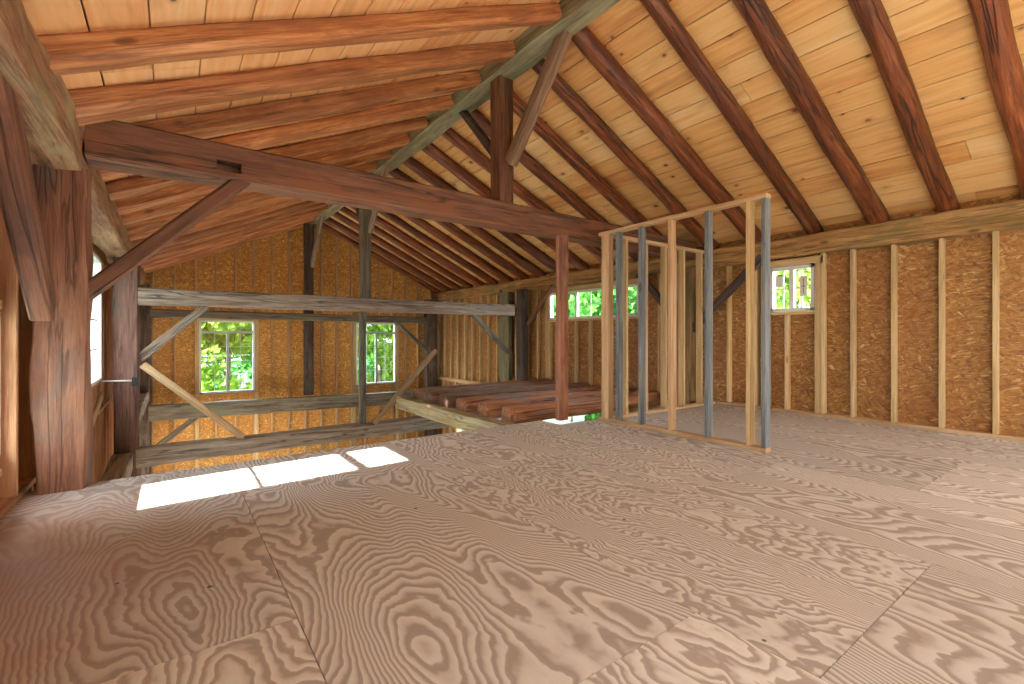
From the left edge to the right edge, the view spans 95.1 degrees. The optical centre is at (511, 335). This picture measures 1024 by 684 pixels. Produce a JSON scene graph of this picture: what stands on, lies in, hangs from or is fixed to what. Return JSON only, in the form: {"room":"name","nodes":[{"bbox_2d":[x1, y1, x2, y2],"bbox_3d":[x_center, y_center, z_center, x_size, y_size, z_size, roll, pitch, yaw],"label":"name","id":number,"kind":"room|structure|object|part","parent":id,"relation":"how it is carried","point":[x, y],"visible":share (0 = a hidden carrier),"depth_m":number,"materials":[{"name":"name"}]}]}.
{"room":"farm building","nodes":[
{"label":"farm building","id":0,"kind":"room"},
{"bbox_2d":[0,204,113,519],"bbox_3d":[-3.562,1.080,3.543,0.142,5.040,16.320,0,0,-36],"label":"wall","id":1,"kind":"structure","parent":0,"point":[18,426],"depth_m":3.14,"materials":[{"name":"wood"}]},
{"bbox_2d":[0,312,0,459],"bbox_3d":[-2.847,0.295,2.465,0.090,0.862,0.607,0,0,-36],"label":"window","id":2,"kind":"structure","parent":1,"relation":"in","point":[0,312],"depth_m":2.73,"materials":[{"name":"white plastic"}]},
{"bbox_3d":[-0.972,0.980,-0.014,0.090,0.038,7.520,0,0,-36],"label":"plate","id":3,"kind":"part","parent":1,"relation":"part of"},
{"bbox_3d":[-5.733,0.980,6.539,0.090,0.038,8.680,0,0,-36],"label":"plate","id":4,"kind":"part","parent":1,"relation":"part of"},
{"bbox_2d":[90,249,101,385],"bbox_3d":[-4.794,-0.195,5.262,0.090,1.562,1.942,0,0,-36],"label":"window","id":5,"kind":"structure","parent":1,"relation":"in","point":[95,261],"depth_m":6.01,"materials":[{"name":"white plastic"}]},
{"bbox_2d":[80,0,152,176],"bbox_3d":[-0.710,-2.157,5.843,8.100,1.986,16.690,0,0,-36],"label":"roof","id":6,"kind":"structure","parent":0,"point":[80,0],"depth_m":2.35,"materials":[{"name":"wood"}]},
{"bbox_2d":[308,0,621,228],"bbox_3d":[-0.504,-2.914,5.684,0.286,0.244,16.190,0,0,-36],"label":"ridge beam","id":7,"kind":"structure","parent":6,"relation":"attached to","point":[533,45],"depth_m":4.99,"materials":[{"name":"wood"}]},
{"bbox_2d":[145,226,434,473],"bbox_3d":[-5.362,0.265,12.245,7.400,6.670,0.124,0,0,-36],"label":"wall","id":8,"kind":"structure","parent":0,"point":[273,264],"depth_m":11.94,"materials":[{"name":"wood"}]},
{"bbox_2d":[199,320,254,393],"bbox_3d":[-6.791,0.502,11.178,1.135,1.717,0.090,0,0,-36],"label":"window","id":9,"kind":"structure","parent":8,"relation":"in","point":[227,361],"depth_m":11.15,"materials":[{"name":"white plastic"}]},
{"bbox_3d":[-6.794,1.385,11.183,1.303,0.038,0.090,0,0,-36],"label":"window sill plate","id":10,"kind":"part","parent":8,"relation":"part of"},
{"bbox_3d":[-3.868,1.395,13.309,1.317,0.038,0.090,0,0,-36],"label":"window sill plate","id":11,"kind":"part","parent":8,"relation":"part of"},
{"bbox_2d":[356,323,395,384],"bbox_3d":[-3.865,0.506,13.304,1.149,1.729,0.090,0,0,-36],"label":"window","id":12,"kind":"structure","parent":8,"relation":"in","point":[393,324],"depth_m":13.28,"materials":[{"name":"white plastic"}]},
{"bbox_2d":[204,359,601,431],"bbox_3d":[-3.666,3.810,22.058,140.000,0.180,120.000,0,0,-36],"label":"ground","id":13,"kind":"structure","parent":0,"point":[580,418],"depth_m":21.50,"materials":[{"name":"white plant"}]},
{"bbox_2d":[201,320,251,391],"bbox_3d":[-10.374,0.038,17.169,5.852,7.576,4.583,0,0,-36],"label":"tree","id":14,"kind":"object","parent":13,"relation":"on","point":[207,339],"visible":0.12,"depth_m":16.34,"materials":[{"name":"green plant"}]},
{"bbox_2d":[212,347,251,387],"bbox_3d":[-13.687,-1.673,26.014,7.272,10.557,4.882,0,0,-36],"label":"tree","id":15,"kind":"object","parent":13,"relation":"on","point":[246,362],"visible":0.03,"depth_m":24.51,"materials":[{"name":"green plant"}]},
{"bbox_2d":[358,324,382,378],"bbox_3d":[-7.163,-1.311,29.295,7.014,9.835,5.012,0,0,-33],"label":"tree","id":16,"kind":"object","parent":13,"relation":"on","point":[371,368],"visible":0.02,"depth_m":27.81,"materials":[{"name":"green plant"}]},
{"bbox_2d":[358,324,392,382],"bbox_3d":[-6.447,-0.078,21.860,5.384,7.374,3.882,0,0,-39],"label":"tree","id":17,"kind":"object","parent":13,"relation":"on","point":[384,348],"visible":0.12,"depth_m":21.64,"materials":[{"name":"green plant"}]},
{"bbox_2d":[554,297,601,421],"bbox_3d":[2.498,-0.423,19.758,6.373,8.061,4.399,0,0,-36],"label":"tree","id":18,"kind":"object","parent":13,"relation":"on","point":[570,419],"visible":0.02,"depth_m":19.18,"materials":[{"name":"green plant"}]},
{"bbox_2d":[554,287,636,420],"bbox_3d":[3.911,-0.286,15.845,6.257,7.790,4.326,0,0,-36],"label":"tree","id":19,"kind":"object","parent":13,"relation":"on","point":[584,297],"visible":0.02,"depth_m":13.72,"materials":[{"name":"green plant"}]},
{"bbox_2d":[776,268,809,308],"bbox_3d":[7.707,-0.475,13.036,6.313,8.166,4.625,0,0,-36],"label":"tree","id":20,"kind":"object","parent":13,"relation":"on","point":[806,272],"visible":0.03,"depth_m":11.91,"materials":[{"name":"green plant"}]},
{"bbox_2d":[396,396,514,430],"bbox_3d":[-0.860,1.217,6.934,0.219,0.236,3.930,0,0,-36],"label":"beam","id":21,"kind":"structure","parent":0,"point":[466,421],"depth_m":6.92,"materials":[{"name":"wood"}]},
{"bbox_2d":[411,379,551,399],"bbox_3d":[-0.474,1.036,9.068,3.027,0.225,0.371,0,0,-37],"label":"log","id":22,"kind":"object","parent":21,"relation":"on","point":[417,393],"visible":0.38,"depth_m":8.67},
{"bbox_2d":[423,381,555,403],"bbox_3d":[-0.175,1.033,8.633,3.056,0.226,0.373,0,0,-37],"label":"log","id":23,"kind":"object","parent":21,"relation":"on","point":[432,396],"visible":0.37,"depth_m":8.06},
{"bbox_2d":[439,382,589,407],"bbox_3d":[0.167,1.024,8.178,3.036,0.226,0.378,0,0,-36],"label":"log","id":24,"kind":"object","parent":21,"relation":"on","point":[448,400],"visible":0.39,"depth_m":7.73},
{"bbox_2d":[456,385,601,412],"bbox_3d":[0.498,1.032,7.727,3.030,0.237,0.375,0,0,-35],"label":"log","id":25,"kind":"object","parent":21,"relation":"on","point":[466,404],"visible":0.4,"depth_m":7.11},
{"bbox_2d":[477,389,634,417],"bbox_3d":[0.818,1.034,7.321,2.990,0.238,0.376,0,0,-36],"label":"log","id":26,"kind":"object","parent":21,"relation":"on","point":[492,409],"visible":0.41,"depth_m":6.66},
{"bbox_2d":[501,391,659,423],"bbox_3d":[1.145,1.032,6.899,2.958,0.227,0.375,0,0,-36],"label":"log","id":27,"kind":"object","parent":21,"relation":"on","point":[523,413],"visible":0.68,"depth_m":6.45,"materials":[{"name":"wood"}]},
{"bbox_2d":[0,403,1023,683],"bbox_3d":[2.003,1.030,2.109,7.400,0.060,7.458,0,0,-36],"label":"floor","id":28,"kind":"structure","parent":0,"point":[596,551],"depth_m":2.05,"materials":[{"name":"brown wood"}]},
{"bbox_2d":[30,167,94,495],"bbox_3d":[-2.960,-0.035,3.093,0.279,2.110,0.307,0,0,-36],"label":"post","id":29,"kind":"object","parent":28,"relation":"on","point":[61,348],"visible":0.77,"depth_m":3.00,"materials":[{"name":"wood"}]},
{"bbox_2d":[87,172,249,301],"bbox_3d":[-2.462,-0.731,3.355,1.035,1.052,0.074,0,0,-36],"label":"knee brace","id":30,"kind":"object","parent":29,"relation":"attached to","point":[108,276],"visible":0.93,"depth_m":3.30,"materials":[{"name":"wood"}]},
{"bbox_2d":[555,234,568,420],"bbox_3d":[0.595,-0.095,5.562,0.142,2.190,0.105,0,0,-36],"label":"post","id":31,"kind":"object","parent":28,"relation":"on","point":[562,270],"visible":1,"depth_m":5.52,"materials":[{"name":"wood"}]},
{"bbox_2d":[613,234,715,417],"bbox_3d":[2.043,-0.107,6.231,2.270,2.215,0.085,0,0,-36],"label":"framing","id":32,"kind":"object","parent":28,"relation":"on","point":[663,246],"visible":0.71,"depth_m":6.19,"materials":[{"name":"wood"}]},
{"bbox_3d":[1.942,-1.196,6.157,2.020,0.038,0.085,0,0,-36],"label":"plate","id":33,"kind":"part","parent":32,"relation":"part of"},
{"bbox_3d":[2.043,0.981,6.231,2.270,0.038,0.085,0,0,-36],"label":"plate","id":34,"kind":"part","parent":32,"relation":"part of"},
{"bbox_2d":[599,193,770,452],"bbox_3d":[1.626,-0.107,4.785,0.085,2.215,1.930,0,0,-36],"label":"framing","id":35,"kind":"object","parent":28,"relation":"on","point":[607,236],"visible":1,"depth_m":4.57,"materials":[{"name":"wood"}]},
{"bbox_3d":[1.626,-1.196,4.785,0.085,0.038,1.930,0,0,-36],"label":"plate","id":36,"kind":"part","parent":35,"relation":"part of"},
{"bbox_3d":[1.626,0.981,4.785,0.085,0.038,1.930,0,0,-36],"label":"plate","id":37,"kind":"part","parent":35,"relation":"part of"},
{"bbox_2d":[28,0,1023,289],"bbox_3d":[-0.566,-2.193,5.763,7.459,1.746,16.386,0,0,-36],"label":"ceiling","id":38,"kind":"structure","parent":0,"point":[938,41],"depth_m":4.38,"materials":[{"name":"brown wood"}]},
{"bbox_2d":[435,193,1023,441],"bbox_3d":[2.367,1.070,7.850,0.122,5.060,16.320,0,0,-36],"label":"wall","id":39,"kind":"structure","parent":0,"point":[924,334],"depth_m":5.48,"materials":[{"name":"wood"}]},
{"bbox_3d":[-1.063,1.270,12.547,0.090,0.090,4.150,0,0,-36],"label":"plate","id":40,"kind":"part","parent":39,"relation":"part of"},
{"bbox_2d":[431,274,555,300],"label":"wall plate","id":41,"kind":"object","parent":39,"relation":"on","point":[541,283],"depth_m":11.37,"materials":[{"name":"wood"}]},
{"bbox_2d":[322,223,440,293],"bbox_3d":[-3.592,-2.095,13.166,3.610,1.800,0.191,0,0,-36],"label":"rafter","id":42,"kind":"object","parent":41,"relation":"on","point":[325,227],"visible":0.8,"depth_m":13.11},
{"bbox_2d":[325,217,451,291],"bbox_3d":[-3.198,-2.092,12.626,3.621,1.805,0.202,0,0,-36],"label":"rafter","id":43,"kind":"object","parent":41,"relation":"on","point":[330,221],"visible":0.88,"depth_m":12.54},
{"bbox_2d":[84,120,695,260],"bbox_3d":[-0.081,-1.305,5.181,6.880,0.294,0.300,0,0,-36],"label":"tie beam","id":44,"kind":"structure","parent":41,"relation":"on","point":[108,145],"depth_m":3.91,"materials":[{"name":"wood"}]},
{"bbox_2d":[490,76,512,201],"bbox_3d":[-0.114,-2.120,5.183,0.197,1.400,0.208,0,0,-36],"label":"post","id":45,"kind":"object","parent":44,"relation":"on","point":[501,88],"visible":0.86,"depth_m":5.10,"materials":[{"name":"wood"}]},
{"bbox_2d":[458,109,490,155],"bbox_3d":[-0.401,-2.430,5.588,0.086,0.892,0.861,0,0,-36],"label":"brace","id":46,"kind":"object","parent":45,"relation":"attached to","point":[466,116],"visible":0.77,"depth_m":5.56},
{"bbox_2d":[505,32,572,166],"bbox_3d":[0.247,-2.369,4.747,0.127,1.068,0.988,0,0,-36],"label":"brace","id":47,"kind":"object","parent":45,"relation":"attached to","point":[559,47],"visible":0.94,"depth_m":4.67,"materials":[{"name":"wood"}]},
{"bbox_2d":[332,212,461,289],"bbox_3d":[-2.840,-2.098,12.134,3.609,1.793,0.179,0,0,-37],"label":"rafter","id":48,"kind":"object","parent":41,"relation":"on","point":[346,220],"visible":0.85,"depth_m":12.06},
{"bbox_2d":[340,207,472,288],"bbox_3d":[-2.499,-2.099,11.660,3.604,1.789,0.176,0,0,-36],"label":"rafter","id":49,"kind":"object","parent":41,"relation":"on","point":[439,268],"visible":0.81,"depth_m":11.65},
{"bbox_2d":[350,207,484,286],"bbox_3d":[-2.144,-2.087,11.178,3.616,1.818,0.212,0,0,-36],"label":"rafter","id":50,"kind":"object","parent":41,"relation":"on","point":[381,222],"visible":0.75,"depth_m":11.20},
{"bbox_2d":[378,212,497,284],"bbox_3d":[-1.794,-2.097,10.688,3.610,1.791,0.191,0,0,-36],"label":"rafter","id":51,"kind":"object","parent":41,"relation":"on","point":[391,217],"visible":0.75,"depth_m":10.72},
{"bbox_2d":[404,216,512,282],"bbox_3d":[-1.431,-2.090,10.195,3.611,1.819,0.194,0,0,-36],"label":"rafter","id":52,"kind":"object","parent":41,"relation":"on","point":[420,222],"visible":0.66,"depth_m":10.32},
{"bbox_2d":[389,168,546,277],"bbox_3d":[-0.707,-2.083,9.196,3.622,1.822,0.209,0,0,-36],"label":"rafter","id":53,"kind":"object","parent":41,"relation":"on","point":[396,173],"visible":0.59,"depth_m":9.43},
{"bbox_2d":[403,157,555,272],"bbox_3d":[-0.331,-2.084,8.673,3.623,1.814,0.206,0,0,-35],"label":"rafter","id":54,"kind":"object","parent":41,"relation":"on","point":[412,164],"visible":0.48,"depth_m":8.77,"materials":[{"name":"wood"}]},
{"bbox_2d":[433,220,528,279],"bbox_3d":[-1.050,-2.088,9.670,3.619,1.824,0.206,0,0,-36],"label":"rafter","id":55,"kind":"object","parent":41,"relation":"on","point":[450,227],"visible":0.66,"depth_m":9.91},
{"bbox_2d":[421,142,589,270],"bbox_3d":[0.064,-2.098,8.139,3.618,1.820,0.213,0,0,-36],"label":"rafter","id":56,"kind":"object","parent":41,"relation":"on","point":[430,149],"visible":0.57,"depth_m":7.51,"materials":[{"name":"wood"}]},
{"bbox_2d":[441,128,615,264],"bbox_3d":[0.450,-2.090,7.599,3.613,1.792,0.188,0,0,-36],"label":"rafter","id":57,"kind":"object","parent":41,"relation":"on","point":[453,137],"visible":0.49,"depth_m":6.97,"materials":[{"name":"wood"}]},
{"bbox_2d":[470,109,637,261],"bbox_3d":[0.851,-2.089,7.049,3.615,1.811,0.196,0,0,-36],"label":"rafter","id":58,"kind":"object","parent":41,"relation":"on","point":[526,160],"visible":0.52,"depth_m":6.80,"materials":[{"name":"wood"}]},
{"bbox_2d":[513,92,661,234],"bbox_3d":[1.239,-2.093,6.520,3.613,1.804,0.191,0,0,-36],"label":"rafter","id":59,"kind":"object","parent":41,"relation":"on","point":[541,128],"visible":0.68,"depth_m":6.24,"materials":[{"name":"wood"}]},
{"bbox_2d":[499,291,511,379],"bbox_3d":[-0.154,0.010,11.135,0.128,2.080,0.407,0,0,-36],"label":"post","id":60,"kind":"object","parent":39,"relation":"attached to","point":[505,322],"visible":0.81,"depth_m":11.03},
{"bbox_2d":[549,284,637,319],"bbox_3d":[1.517,-0.613,9.013,0.090,0.557,2.352,0,0,-36],"label":"window","id":61,"kind":"structure","parent":39,"relation":"in","point":[551,295],"depth_m":9.25,"materials":[{"name":"white plastic"}]},
{"bbox_3d":[1.509,-0.310,9.007,0.090,0.038,2.480,0,0,-36],"label":"window sill plate","id":62,"kind":"part","parent":39,"relation":"part of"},
{"bbox_2d":[713,243,745,266],"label":"wall plate","id":63,"kind":"object","parent":39,"relation":"on","point":[734,254],"depth_m":6.64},
{"bbox_2d":[532,59,719,248],"bbox_3d":[1.636,-2.094,5.967,3.612,1.794,0.182,0,0,-36],"label":"rafter","id":64,"kind":"object","parent":63,"relation":"on","point":[560,87],"visible":0.83,"depth_m":5.71,"materials":[{"name":"wood"}]},
{"bbox_2d":[572,27,760,243],"bbox_3d":[2.020,-2.083,5.443,3.621,1.826,0.214,0,0,-36],"label":"rafter","id":65,"kind":"object","parent":63,"relation":"on","point":[586,41],"visible":0.81,"depth_m":5.05,"materials":[{"name":"wood"}]},
{"bbox_2d":[640,0,823,233],"bbox_3d":[2.444,-2.099,4.859,3.609,1.788,0.178,0,0,-37],"label":"rafter","id":66,"kind":"object","parent":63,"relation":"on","point":[660,11],"visible":0.98,"depth_m":4.59,"materials":[{"name":"wood"}]},
{"bbox_3d":[3.654,0.980,6.054,0.090,0.038,11.900,0,0,-36],"label":"plate","id":67,"kind":"part","parent":39,"relation":"part of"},
{"bbox_2d":[770,264,813,311],"bbox_3d":[3.646,-0.605,6.082,0.090,0.582,0.537,0,0,-36],"label":"window","id":68,"kind":"structure","parent":39,"relation":"in","point":[775,281],"depth_m":6.06,"materials":[{"name":"white plastic"}]},
{"bbox_3d":[3.638,-0.290,6.077,0.090,0.038,0.665,0,0,-36],"label":"window sill plate","id":69,"kind":"part","parent":39,"relation":"part of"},
{"bbox_2d":[770,199,1023,260],"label":"wall plate","id":70,"kind":"object","parent":39,"relation":"on","point":[998,217],"depth_m":5.03,"materials":[{"name":"wood"}]},
{"bbox_2d":[732,0,889,223],"bbox_3d":[2.811,-2.095,4.355,3.614,1.822,0.208,0,0,-36],"label":"rafter","id":71,"kind":"object","parent":70,"relation":"on","point":[757,15],"visible":0.96,"depth_m":4.23,"materials":[{"name":"wood"}]},
{"bbox_2d":[848,0,960,212],"bbox_3d":[3.169,-2.097,3.860,3.616,1.791,0.187,0,0,-36],"label":"rafter","id":72,"kind":"object","parent":70,"relation":"on","point":[871,16],"visible":0.98,"depth_m":3.91,"materials":[{"name":"wood"}]},
{"bbox_2d":[967,0,1023,198],"bbox_3d":[3.518,-2.093,3.376,3.614,1.805,0.198,0,0,-36],"label":"rafter","id":73,"kind":"object","parent":70,"relation":"on","point":[992,20],"visible":0.98,"depth_m":3.44,"materials":[{"name":"wood"}]},
{"bbox_3d":[-0.622,3.650,5.722,7.600,0.100,16.390,0,0,-36],"label":"floor","id":74,"kind":"structure","parent":0,"visible":0},
{"bbox_2d":[112,256,140,476],"bbox_3d":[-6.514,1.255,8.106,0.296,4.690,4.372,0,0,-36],"label":"post","id":75,"kind":"object","parent":74,"relation":"on","point":[126,361],"visible":0.47,"depth_m":6.35,"materials":[{"name":"wood"}]},
{"bbox_2d":[0,0,144,284],"bbox_3d":[-3.361,-1.205,3.603,0.306,0.342,16.180,0,0,-36],"label":"wall plate","id":76,"kind":"object","parent":75,"relation":"on","point":[56,140],"visible":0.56,"depth_m":2.38,"materials":[{"name":"wood"}]},
{"bbox_2d":[0,73,55,321],"bbox_3d":[-2.298,-0.836,2.143,0.106,1.514,1.511,0,0,-36],"label":"knee brace","id":77,"kind":"object","parent":76,"relation":"attached to","point":[19,198],"visible":0.92,"depth_m":2.25,"materials":[{"name":"wood"}]},
{"bbox_2d":[128,196,292,241],"bbox_3d":[-4.131,-2.095,7.451,3.588,1.778,0.190,0,0,-36],"label":"rafter","id":78,"kind":"object","parent":76,"relation":"on","point":[232,210],"visible":0.27,"depth_m":7.19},
{"bbox_2d":[133,198,308,245],"bbox_3d":[-4.488,-2.100,7.946,3.588,1.789,0.197,0,0,-36],"label":"rafter","id":79,"kind":"object","parent":76,"relation":"on","point":[243,215],"visible":0.32,"depth_m":7.83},
{"bbox_2d":[143,222,307,273],"bbox_3d":[-6.661,-2.087,10.936,3.587,1.772,0.208,0,0,-36],"label":"rafter","id":80,"kind":"object","parent":76,"relation":"on","point":[302,224],"visible":0.34,"depth_m":10.84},
{"bbox_2d":[143,216,314,270],"bbox_3d":[-6.279,-2.096,10.411,3.594,1.795,0.201,0,0,-36],"label":"rafter","id":81,"kind":"object","parent":76,"relation":"on","point":[228,243],"visible":0.52,"depth_m":10.29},
{"bbox_2d":[142,211,321,266],"bbox_3d":[-5.919,-2.092,9.915,3.583,1.763,0.208,0,0,-36],"label":"rafter","id":82,"kind":"object","parent":76,"relation":"on","point":[320,212],"visible":0.44,"depth_m":9.88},
{"bbox_2d":[144,205,327,262],"bbox_3d":[-5.563,-2.091,9.426,3.589,1.781,0.193,0,0,-36],"label":"rafter","id":83,"kind":"object","parent":76,"relation":"on","point":[240,232],"visible":0.41,"depth_m":9.31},
{"bbox_2d":[155,203,328,254],"bbox_3d":[-5.206,-2.099,8.934,3.586,1.781,0.230,0,0,-36],"label":"rafter","id":84,"kind":"object","parent":76,"relation":"on","point":[241,227],"visible":0.4,"depth_m":8.89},
{"bbox_2d":[166,201,321,246],"bbox_3d":[-4.855,-2.097,8.457,3.592,1.794,0.209,0,0,-36],"label":"rafter","id":85,"kind":"object","parent":76,"relation":"on","point":[188,237],"visible":0.35,"depth_m":8.37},
{"bbox_2d":[126,162,376,234],"bbox_3d":[-3.772,-2.092,6.958,3.578,1.780,0.194,0,0,-36],"label":"rafter","id":86,"kind":"object","parent":76,"relation":"on","point":[156,222],"visible":0.25,"depth_m":6.63,"materials":[{"name":"wood"}]},
{"bbox_2d":[120,149,391,225],"bbox_3d":[-3.386,-2.099,6.429,3.588,1.778,0.191,0,0,-36],"label":"rafter","id":87,"kind":"object","parent":76,"relation":"on","point":[182,204],"visible":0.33,"depth_m":5.83,"materials":[{"name":"wood"}]},
{"bbox_2d":[113,133,408,215],"bbox_3d":[-3.003,-2.095,5.901,3.595,1.784,0.200,0,0,-35],"label":"rafter","id":88,"kind":"object","parent":76,"relation":"on","point":[129,203],"visible":0.48,"depth_m":5.38,"materials":[{"name":"wood"}]},
{"bbox_2d":[106,117,426,197],"bbox_3d":[-2.615,-2.094,5.368,3.573,1.770,0.178,0,0,-36],"label":"rafter","id":89,"kind":"object","parent":76,"relation":"on","point":[129,185],"visible":0.6,"depth_m":5.51,"materials":[{"name":"wood"}]},
{"bbox_2d":[98,95,453,179],"bbox_3d":[-2.208,-2.096,4.811,3.584,1.765,0.184,0,0,-36],"label":"rafter","id":90,"kind":"object","parent":76,"relation":"on","point":[275,135],"visible":0.66,"depth_m":4.91,"materials":[{"name":"wood"}]},
{"bbox_2d":[81,69,481,138],"bbox_3d":[-1.824,-2.102,4.282,3.596,1.795,0.189,0,0,-36],"label":"rafter","id":91,"kind":"object","parent":76,"relation":"on","point":[291,110],"visible":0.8,"depth_m":4.21,"materials":[{"name":"wood"}]},
{"bbox_2d":[69,41,516,125],"bbox_3d":[-1.437,-2.098,3.751,3.587,1.788,0.220,0,0,-37],"label":"rafter","id":92,"kind":"object","parent":76,"relation":"on","point":[111,102],"visible":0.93,"depth_m":3.40,"materials":[{"name":"wood"}]},
{"bbox_2d":[43,2,560,73],"bbox_3d":[-1.041,-2.108,3.205,3.580,1.774,0.185,0,0,-36],"label":"rafter","id":93,"kind":"object","parent":76,"relation":"on","point":[223,41],"visible":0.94,"depth_m":2.84,"materials":[{"name":"wood"}]},
{"bbox_2d":[100,453,132,480],"bbox_3d":[-4.110,1.700,4.739,0.234,0.233,3.900,0,0,-36],"label":"girt","id":94,"kind":"object","parent":75,"relation":"attached to","point":[119,466],"visible":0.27,"depth_m":5.68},
{"bbox_2d":[102,377,139,385],"bbox_3d":[-5.242,0.625,6.281,0.382,0.123,0.075,0,0,-36],"label":"rod","id":95,"kind":"object","parent":75,"relation":"attached to","point":[135,380],"visible":1,"depth_m":6.32,"materials":[{"name":"metal"}]},
{"bbox_3d":[-5.122,0.625,6.368,0.080,0.120,0.075,3,-2,-36],"label":"anchor plate","id":96,"kind":"part","parent":95,"relation":"part of","materials":[{"name":"metal"}]},
{"bbox_2d":[139,306,209,360],"bbox_3d":[-4.856,-0.060,6.730,0.873,0.846,0.072,0,0,-36],"label":"knee brace","id":97,"kind":"object","parent":75,"relation":"attached to","point":[198,312],"visible":0.94,"depth_m":6.69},
{"bbox_2d":[136,412,501,467],"bbox_3d":[-2.502,1.690,8.462,6.700,0.276,0.267,0,0,-36],"label":"beam","id":98,"kind":"structure","parent":75,"relation":"attached to","point":[168,453],"depth_m":7.42,"materials":[{"name":"wood"}]},
{"bbox_2d":[139,362,244,437],"bbox_3d":[-4.609,0.980,6.812,1.279,1.232,0.035,0,0,-36],"label":"board","id":99,"kind":"object","parent":98,"relation":"on","point":[146,367],"visible":1,"depth_m":6.77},
{"bbox_2d":[358,311,365,423],"bbox_3d":[-2.669,0.570,8.345,0.115,2.000,0.114,0,0,-36],"label":"post","id":100,"kind":"object","parent":98,"relation":"on","point":[361,314],"visible":1,"depth_m":8.30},
{"bbox_2d":[371,348,437,424],"bbox_3d":[-1.963,0.920,8.673,1.292,1.349,0.035,0,0,-36],"label":"board","id":101,"kind":"object","parent":98,"relation":"on","point":[434,351],"visible":1,"depth_m":8.64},
{"bbox_2d":[138,287,514,315],"bbox_3d":[-2.601,-0.549,8.394,6.420,0.252,0.236,0,0,-36],"label":"tie beam","id":102,"kind":"structure","parent":75,"relation":"attached to","point":[146,296],"depth_m":7.69,"materials":[{"name":"wood"}]},
{"bbox_2d":[359,209,370,297],"bbox_3d":[-2.626,-1.740,8.377,0.177,2.160,0.178,0,0,-36],"label":"post","id":103,"kind":"object","parent":102,"relation":"on","point":[365,237],"visible":0.66,"depth_m":8.30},
{"bbox_2d":[355,208,359,220],"bbox_3d":[-2.909,-2.420,8.765,0.074,0.908,0.872,0,0,-36],"label":"brace","id":104,"kind":"object","parent":103,"relation":"attached to","point":[356,209],"visible":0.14,"depth_m":8.61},
{"bbox_2d":[368,163,389,233],"bbox_3d":[-2.286,-2.344,8.011,0.083,1.062,0.933,0,0,-36],"label":"brace","id":105,"kind":"object","parent":103,"relation":"attached to","point":[386,166],"visible":0.53,"depth_m":8.14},
{"bbox_2d":[471,315,509,354],"bbox_3d":[-0.442,-0.030,9.940,0.964,0.899,0.076,0,0,-36],"label":"knee brace","id":106,"kind":"object","parent":102,"relation":"attached to","point":[476,318],"visible":0.97,"depth_m":9.90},
{"bbox_2d":[140,283,149,475],"bbox_3d":[-7.793,1.255,9.876,0.254,4.690,0.233,0,0,-36],"label":"post","id":107,"kind":"object","parent":74,"relation":"on","point":[144,309],"visible":0.22,"depth_m":9.81,"materials":[{"name":"wood"}]},
{"bbox_2d":[140,392,148,420],"bbox_3d":[-6.556,1.278,8.172,0.214,0.237,3.970,0,-1,-36],"label":"girt","id":108,"kind":"object","parent":107,"relation":"attached to","point":[144,396],"visible":0.28,"depth_m":8.68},
{"bbox_2d":[157,418,198,443],"bbox_3d":[-7.313,2.124,10.150,0.870,0.737,0.063,0,0,-36],"label":"knee brace","id":109,"kind":"object","parent":107,"relation":"attached to","point":[189,422],"visible":0.76,"depth_m":10.15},
{"bbox_2d":[148,391,411,421],"bbox_3d":[-5.042,1.709,11.874,6.601,0.349,0.236,1,-1,-36],"label":"beam","id":110,"kind":"structure","parent":107,"relation":"attached to","point":[179,411],"depth_m":11.15,"materials":[{"name":"wood"}]},
{"bbox_2d":[303,223,313,394],"bbox_3d":[-5.147,-0.660,11.848,0.221,4.320,0.178,0,0,-36],"label":"post","id":111,"kind":"object","parent":110,"relation":"on","point":[308,326],"visible":0.84,"depth_m":11.77,"materials":[{"name":"wood"}]},
{"bbox_2d":[310,216,323,267],"bbox_3d":[-4.779,-2.294,11.443,0.083,1.175,1.032,0,0,-36],"label":"brace","id":112,"kind":"object","parent":111,"relation":"attached to","point":[320,220],"visible":0.97,"depth_m":11.40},
{"bbox_2d":[150,309,426,322],"bbox_3d":[-5.125,-0.460,11.817,6.400,0.189,0.193,0,0,-36],"label":"tie beam","id":113,"kind":"structure","parent":107,"relation":"attached to","point":[155,313],"depth_m":11.34,"materials":[{"name":"wood"}]},
{"bbox_2d":[424,299,436,435],"bbox_3d":[-2.395,1.275,13.774,0.356,4.650,0.216,0,0,-36],"label":"post","id":114,"kind":"object","parent":74,"relation":"on","point":[430,328],"visible":0.41,"depth_m":13.68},
{"bbox_2d":[394,320,425,351],"bbox_3d":[-2.872,0.025,13.378,1.046,0.927,0.060,0,0,-36],"label":"knee brace","id":115,"kind":"object","parent":114,"relation":"attached to","point":[396,322],"visible":1,"depth_m":13.33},
{"bbox_2d":[516,289,528,380],"bbox_3d":[0.231,1.285,10.503,0.183,4.630,0.273,0,0,-36],"label":"post","id":116,"kind":"object","parent":74,"relation":"on","point":[522,304],"visible":0.42,"depth_m":10.41,"materials":[{"name":"wood"}]},
{"bbox_2d":[527,284,553,325],"bbox_3d":[0.600,-0.649,10.097,0.082,0.868,0.890,0,0,-36],"label":"knee brace","id":117,"kind":"object","parent":116,"relation":"attached to","point":[549,289],"visible":1,"depth_m":10.05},
{"bbox_2d":[677,267,695,404],"bbox_3d":[2.668,1.285,7.181,0.215,4.630,0.267,0,0,-36],"label":"post","id":118,"kind":"object","parent":74,"relation":"on","point":[690,272],"visible":0.22,"depth_m":7.06,"materials":[{"name":"wood"}]},
{"bbox_2d":[636,273,667,314],"bbox_3d":[2.387,-0.600,7.600,0.085,0.974,0.894,0,0,-36],"label":"knee brace","id":119,"kind":"object","parent":118,"relation":"attached to","point":[652,290],"visible":0.3,"depth_m":7.64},
{"bbox_2d":[693,255,760,331],"bbox_3d":[3.045,-0.564,6.700,0.085,1.050,1.133,0,0,-36],"label":"knee brace","id":120,"kind":"object","parent":118,"relation":"attached to","point":[741,278],"visible":0.56,"depth_m":6.60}
]}

